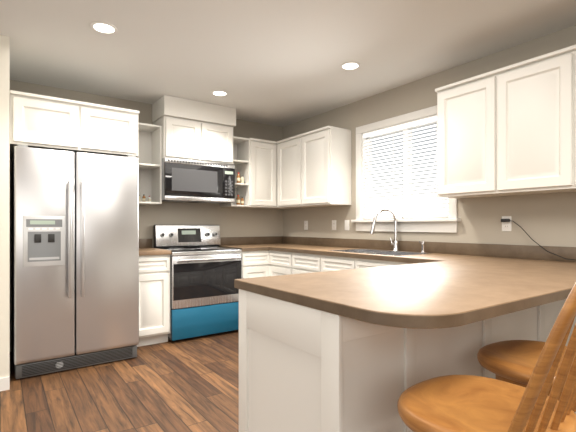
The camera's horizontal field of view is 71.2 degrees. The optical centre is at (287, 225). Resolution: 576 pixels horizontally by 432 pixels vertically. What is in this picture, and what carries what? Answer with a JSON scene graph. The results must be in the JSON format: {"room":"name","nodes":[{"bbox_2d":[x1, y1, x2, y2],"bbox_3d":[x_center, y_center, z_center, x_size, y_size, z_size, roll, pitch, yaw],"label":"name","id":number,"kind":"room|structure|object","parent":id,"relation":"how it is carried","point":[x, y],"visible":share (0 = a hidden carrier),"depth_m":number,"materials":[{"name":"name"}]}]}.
{"room":"kitchen","nodes":[
{"label":"kitchen","id":0,"kind":"room"},
{"bbox_2d":[0,35,9,377],"bbox_3d":[-2.367,-0.092,3.267,0.155,2.535,1.028,0,0,-36],"label":"wall","id":1,"kind":"structure","parent":0,"point":[4,206],"depth_m":2.88,"materials":[{"name":"beige paint"}]},
{"bbox_2d":[0,376,9,390],"bbox_3d":[-0.568,1.130,0.424,6.770,0.090,7.750,0,0,-36],"label":"baseboard","id":2,"kind":"structure","parent":1,"relation":"attached to","point":[4,383],"depth_m":2.87,"materials":[{"name":"white wood"}]},
{"bbox_2d":[0,330,238,431],"bbox_3d":[-0.568,1.225,0.424,7.010,0.100,7.990,0,0,-36],"label":"floor","id":3,"kind":"structure","parent":0,"point":[187,385],"depth_m":2.80,"materials":[{"name":"brown wood"}]},
{"bbox_2d":[12,145,138,378],"bbox_3d":[-1.920,0.281,3.609,0.910,1.787,0.935,0,0,-36],"label":"fridge","id":4,"kind":"object","parent":3,"relation":"on","point":[75,260],"visible":1,"depth_m":3.24,"materials":[{"name":"grey metal"}]},
{"bbox_2d":[137,239,170,346],"bbox_3d":[-1.493,0.660,4.134,0.379,1.030,0.632,0,0,-36],"label":"base cabinet","id":5,"kind":"object","parent":3,"relation":"on","point":[154,295],"visible":0.67,"depth_m":3.92,"materials":[{"name":"white wood"}]},
{"bbox_2d":[154,225,241,341],"bbox_3d":[-0.987,0.583,4.436,0.788,1.185,0.677,0,0,-36],"label":"range","id":6,"kind":"object","parent":3,"relation":"on","point":[205,270],"visible":0.92,"depth_m":4.24,"materials":[{"name":"grey metal"}]},
{"bbox_2d":[234,252,270,283],"bbox_3d":[-0.542,0.731,4.825,0.379,0.889,0.617,0,0,-36],"label":"base cabinet","id":7,"kind":"object","parent":3,"relation":"on","point":[253,263],"depth_m":4.58,"materials":[{"name":"white wood"}]},
{"bbox_2d":[219,244,286,251],"bbox_3d":[-0.290,0.265,4.996,0.988,0.040,0.632,0,0,-36],"label":"countertop","id":8,"kind":"structure","parent":7,"relation":"on","point":[245,247],"depth_m":4.73,"materials":[{"name":"brown laminate"}]},
{"bbox_2d":[271,252,290,275],"bbox_3d":[0.156,0.731,4.692,0.617,0.889,0.450,0,0,-36],"label":"base cabinet","id":9,"kind":"object","parent":3,"relation":"on","point":[280,261],"depth_m":4.51,"materials":[{"name":"white wood"}]},
{"bbox_2d":[291,252,366,271],"bbox_3d":[0.435,0.731,4.302,0.617,0.889,0.510,0,0,-36],"label":"base cabinet","id":10,"kind":"object","parent":3,"relation":"on","point":[300,262],"depth_m":3.95,"materials":[{"name":"white wood"}]},
{"bbox_2d":[271,244,470,263],"bbox_3d":[0.701,0.265,3.918,0.632,0.040,2.275,0,0,-36],"label":"countertop","id":11,"kind":"structure","parent":10,"relation":"on","point":[311,249],"depth_m":3.57,"materials":[{"name":"brown laminate"}]},
{"bbox_2d":[327,248,432,279],"bbox_3d":[0.823,0.339,3.713,0.464,0.193,0.844,0,0,-36],"label":"sink","id":12,"kind":"object","parent":11,"relation":"in","point":[394,252],"depth_m":3.78,"materials":[{"name":"silver metal"}]},
{"bbox_2d":[369,208,425,253],"bbox_3d":[1.017,0.039,3.732,0.257,0.411,0.468,0,0,-36],"label":"faucet","id":13,"kind":"object","parent":11,"relation":"on","point":[394,246],"depth_m":3.83,"materials":[{"name":"silver metal"}]},
{"bbox_2d":[234,284,446,431],"bbox_3d":[0.192,0.731,1.722,0.563,0.889,0.683,0,0,-36],"label":"base cabinet","id":14,"kind":"object","parent":3,"relation":"on","point":[347,335],"depth_m":1.46,"materials":[{"name":"white wood"}]},
{"bbox_2d":[235,256,575,339],"bbox_3d":[0.978,0.265,2.102,2.295,0.040,1.000,0,0,-36],"label":"countertop","id":15,"kind":"structure","parent":14,"relation":"on","point":[434,297],"depth_m":1.57,"materials":[{"name":"brown laminate"}]},
{"bbox_2d":[447,316,514,378],"bbox_3d":[0.639,0.731,2.045,0.540,0.889,0.678,0,0,-36],"label":"base cabinet","id":16,"kind":"object","parent":3,"relation":"on","point":[464,344],"depth_m":1.77,"materials":[{"name":"white wood"}]},
{"bbox_2d":[397,283,575,431],"bbox_3d":[0.578,0.595,1.082,0.456,1.165,0.528,0,0,-36],"label":"stool","id":17,"kind":"object","parent":3,"relation":"on","point":[460,403],"visible":1,"depth_m":1.02,"materials":[{"name":"brown wood"}]},
{"bbox_2d":[477,340,575,400],"bbox_3d":[1.006,0.595,1.492,0.456,1.165,0.528,0,0,-32],"label":"stool","id":18,"kind":"object","parent":3,"relation":"on","point":[513,361],"visible":0.42,"depth_m":1.52,"materials":[{"name":"brown wood"}]},
{"bbox_2d":[515,300,562,341],"bbox_3d":[1.093,0.731,2.370,0.578,0.889,0.678,0,0,-36],"label":"base cabinet","id":19,"kind":"object","parent":3,"relation":"on","point":[537,324],"depth_m":2.13,"materials":[{"name":"white wood"}]},
{"bbox_2d":[10,80,282,351],"bbox_3d":[-2.858,-0.092,3.623,7.010,2.535,0.120,0,0,-36],"label":"wall","id":20,"kind":"structure","parent":0,"point":[246,222],"depth_m":4.77,"materials":[{"name":"beige paint"}]},
{"bbox_2d":[10,90,138,158],"bbox_3d":[-1.953,-0.815,3.637,0.938,0.394,0.906,0,0,-36],"label":"upper cabinet","id":21,"kind":"object","parent":20,"relation":"attached to","point":[44,122],"visible":0.94,"depth_m":3.25,"materials":[{"name":"white wood"}]},
{"bbox_2d":[137,122,161,204],"bbox_3d":[-1.586,-0.645,4.271,0.392,0.830,0.302,0,0,-36],"label":"shelf","id":22,"kind":"object","parent":20,"relation":"attached to","point":[150,159],"visible":0.52,"depth_m":4.41,"materials":[{"name":"white wood"}]},
{"bbox_2d":[153,116,232,163],"bbox_3d":[-1.069,-0.933,4.595,0.818,0.440,0.377,0,0,-36],"label":"upper cabinet","id":23,"kind":"object","parent":20,"relation":"attached to","point":[185,139],"visible":0.96,"depth_m":4.41,"materials":[{"name":"white wood"}]},
{"bbox_2d":[162,158,234,203],"bbox_3d":[-1.062,-0.488,4.584,0.818,0.444,0.402,0,0,-36],"label":"microwave","id":24,"kind":"object","parent":20,"relation":"attached to","point":[188,181],"visible":1,"depth_m":4.40,"materials":[{"name":"grey metal"}]},
{"bbox_2d":[220,136,248,207],"bbox_3d":[-0.661,-0.645,4.933,0.235,0.830,0.302,0,0,-36],"label":"shelf","id":25,"kind":"object","parent":20,"relation":"attached to","point":[236,162],"visible":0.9,"depth_m":4.88,"materials":[{"name":"white wood"}]},
{"bbox_2d":[237,138,276,208],"bbox_3d":[-0.390,-0.646,5.115,0.410,0.832,0.322,0,0,-36],"label":"upper cabinet","id":26,"kind":"object","parent":20,"relation":"attached to","point":[260,173],"depth_m":4.98,"materials":[{"name":"white wood"}]},
{"bbox_2d":[0,0,575,126],"bbox_3d":[-0.568,-1.410,0.424,7.010,0.100,7.990,0,0,-36],"label":"ceiling","id":27,"kind":"structure","parent":0,"point":[275,62],"depth_m":3.02,"materials":[{"name":"white paint"}]},
{"bbox_2d":[90,21,117,33],"bbox_3d":[-1.263,-1.357,2.761,0.170,0.006,0.170,0,0,-36],"label":"recessed light","id":28,"kind":"object","parent":27,"relation":"in","point":[103,27],"visible":1,"depth_m":2.75,"materials":[{"name":"white"}]},
{"bbox_2d":[152,95,235,126],"bbox_3d":[-1.061,-1.257,4.583,0.840,0.202,0.408,0,0,-36],"label":"soffit","id":29,"kind":"structure","parent":27,"relation":"attached to","point":[174,107],"depth_m":4.38,"materials":[{"name":"white paint"}]},
{"bbox_2d":[211,90,227,95],"bbox_3d":[-0.701,-1.357,4.122,0.170,0.006,0.170,0,0,-36],"label":"recessed light","id":30,"kind":"object","parent":27,"relation":"in","point":[219,93],"visible":1,"depth_m":4.12,"materials":[{"name":"white"}]},
{"bbox_2d":[340,62,359,69],"bbox_3d":[0.530,-1.357,3.417,0.170,0.006,0.170,0,0,-36],"label":"recessed light","id":31,"kind":"object","parent":27,"relation":"in","point":[350,65],"visible":1,"depth_m":3.40,"materials":[{"name":"white"}]},
{"bbox_2d":[283,25,575,246],"bbox_3d":[2.233,-0.092,2.429,0.120,2.535,7.750,0,0,-36],"label":"wall","id":32,"kind":"structure","parent":0,"point":[547,219],"depth_m":3.39,"materials":[{"name":"beige paint"}]},
{"bbox_2d":[277,135,320,208],"bbox_3d":[0.138,-0.646,4.971,0.322,0.832,0.486,0,0,-36],"label":"upper cabinet","id":33,"kind":"object","parent":32,"relation":"attached to","point":[286,148],"depth_m":4.91,"materials":[{"name":"white wood"}]},
{"bbox_2d":[304,221,307,229],"bbox_3d":[0.228,-0.005,5.120,0.008,0.116,0.072,0,0,-36],"label":"electrical outlet","id":34,"kind":"object","parent":32,"relation":"attached to","point":[305,225],"visible":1,"depth_m":5.11,"materials":[{"name":"white plastic"}]},
{"bbox_2d":[297,126,350,205],"bbox_3d":[0.426,-0.646,4.569,0.322,0.832,0.504,0,0,-36],"label":"upper cabinet","id":35,"kind":"object","parent":32,"relation":"attached to","point":[309,169],"depth_m":4.41,"materials":[{"name":"white wood"}]},
{"bbox_2d":[332,220,335,229],"bbox_3d":[0.537,-0.005,4.689,0.008,0.116,0.072,0,0,-36],"label":"electrical outlet","id":36,"kind":"object","parent":32,"relation":"attached to","point":[333,224],"visible":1,"depth_m":4.68,"materials":[{"name":"white plastic"}]},
{"bbox_2d":[345,220,348,229],"bbox_3d":[0.661,-0.005,4.513,0.010,0.116,0.072,0,0,-36],"label":"outlet","id":37,"kind":"object","parent":32,"relation":"attached to","point":[346,224],"visible":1,"depth_m":4.51,"materials":[{"name":"white plastic"}]},
{"bbox_2d":[351,105,460,232],"bbox_3d":[1.123,-0.505,3.928,0.180,1.130,1.250,0,0,-36],"label":"window","id":38,"kind":"structure","parent":32,"relation":"in","point":[446,225],"depth_m":3.94,"materials":[{"name":"white wood"}]},
{"bbox_2d":[363,116,447,218],"bbox_3d":[1.117,-0.526,3.923,0.056,0.911,1.008,0,0,-36],"label":"window blinds","id":39,"kind":"object","parent":38,"relation":"attached to","point":[393,206],"visible":0.85,"depth_m":3.90,"materials":[{"name":"white plastic"}]},
{"bbox_2d":[435,71,490,198],"bbox_3d":[1.458,-0.664,3.128,0.322,0.867,0.480,0,0,-36],"label":"upper cabinet","id":40,"kind":"object","parent":32,"relation":"attached to","point":[463,106],"depth_m":3.03,"materials":[{"name":"white wood"}]},
{"bbox_2d":[502,216,511,230],"bbox_3d":[1.681,-0.015,3.091,0.008,0.116,0.072,0,0,-36],"label":"electrical outlet","id":41,"kind":"object","parent":32,"relation":"attached to","point":[506,226],"visible":0.81,"depth_m":3.08,"materials":[{"name":"white plastic"}]},
{"bbox_2d":[501,219,574,259],"bbox_3d":[1.905,0.095,2.655,0.134,0.295,1.030,0,0,-36],"label":"cord","id":42,"kind":"object","parent":41,"relation":"attached to","point":[505,220],"visible":0.96,"depth_m":2.93,"materials":[{"name":"black plastic"}]},
{"bbox_2d":[491,46,574,196],"bbox_3d":[1.735,-0.664,2.741,0.322,0.867,0.472,0,0,-36],"label":"upper cabinet","id":43,"kind":"object","parent":32,"relation":"attached to","point":[509,130],"depth_m":2.65,"materials":[{"name":"white wood"}]},
{"bbox_2d":[571,45,575,191],"bbox_3d":[2.010,-0.664,2.357,0.322,0.867,0.472,0,0,-36],"label":"upper cabinet","id":44,"kind":"object","parent":32,"relation":"attached to","point":[573,48],"depth_m":2.47,"materials":[{"name":"white wood"}]}
]}

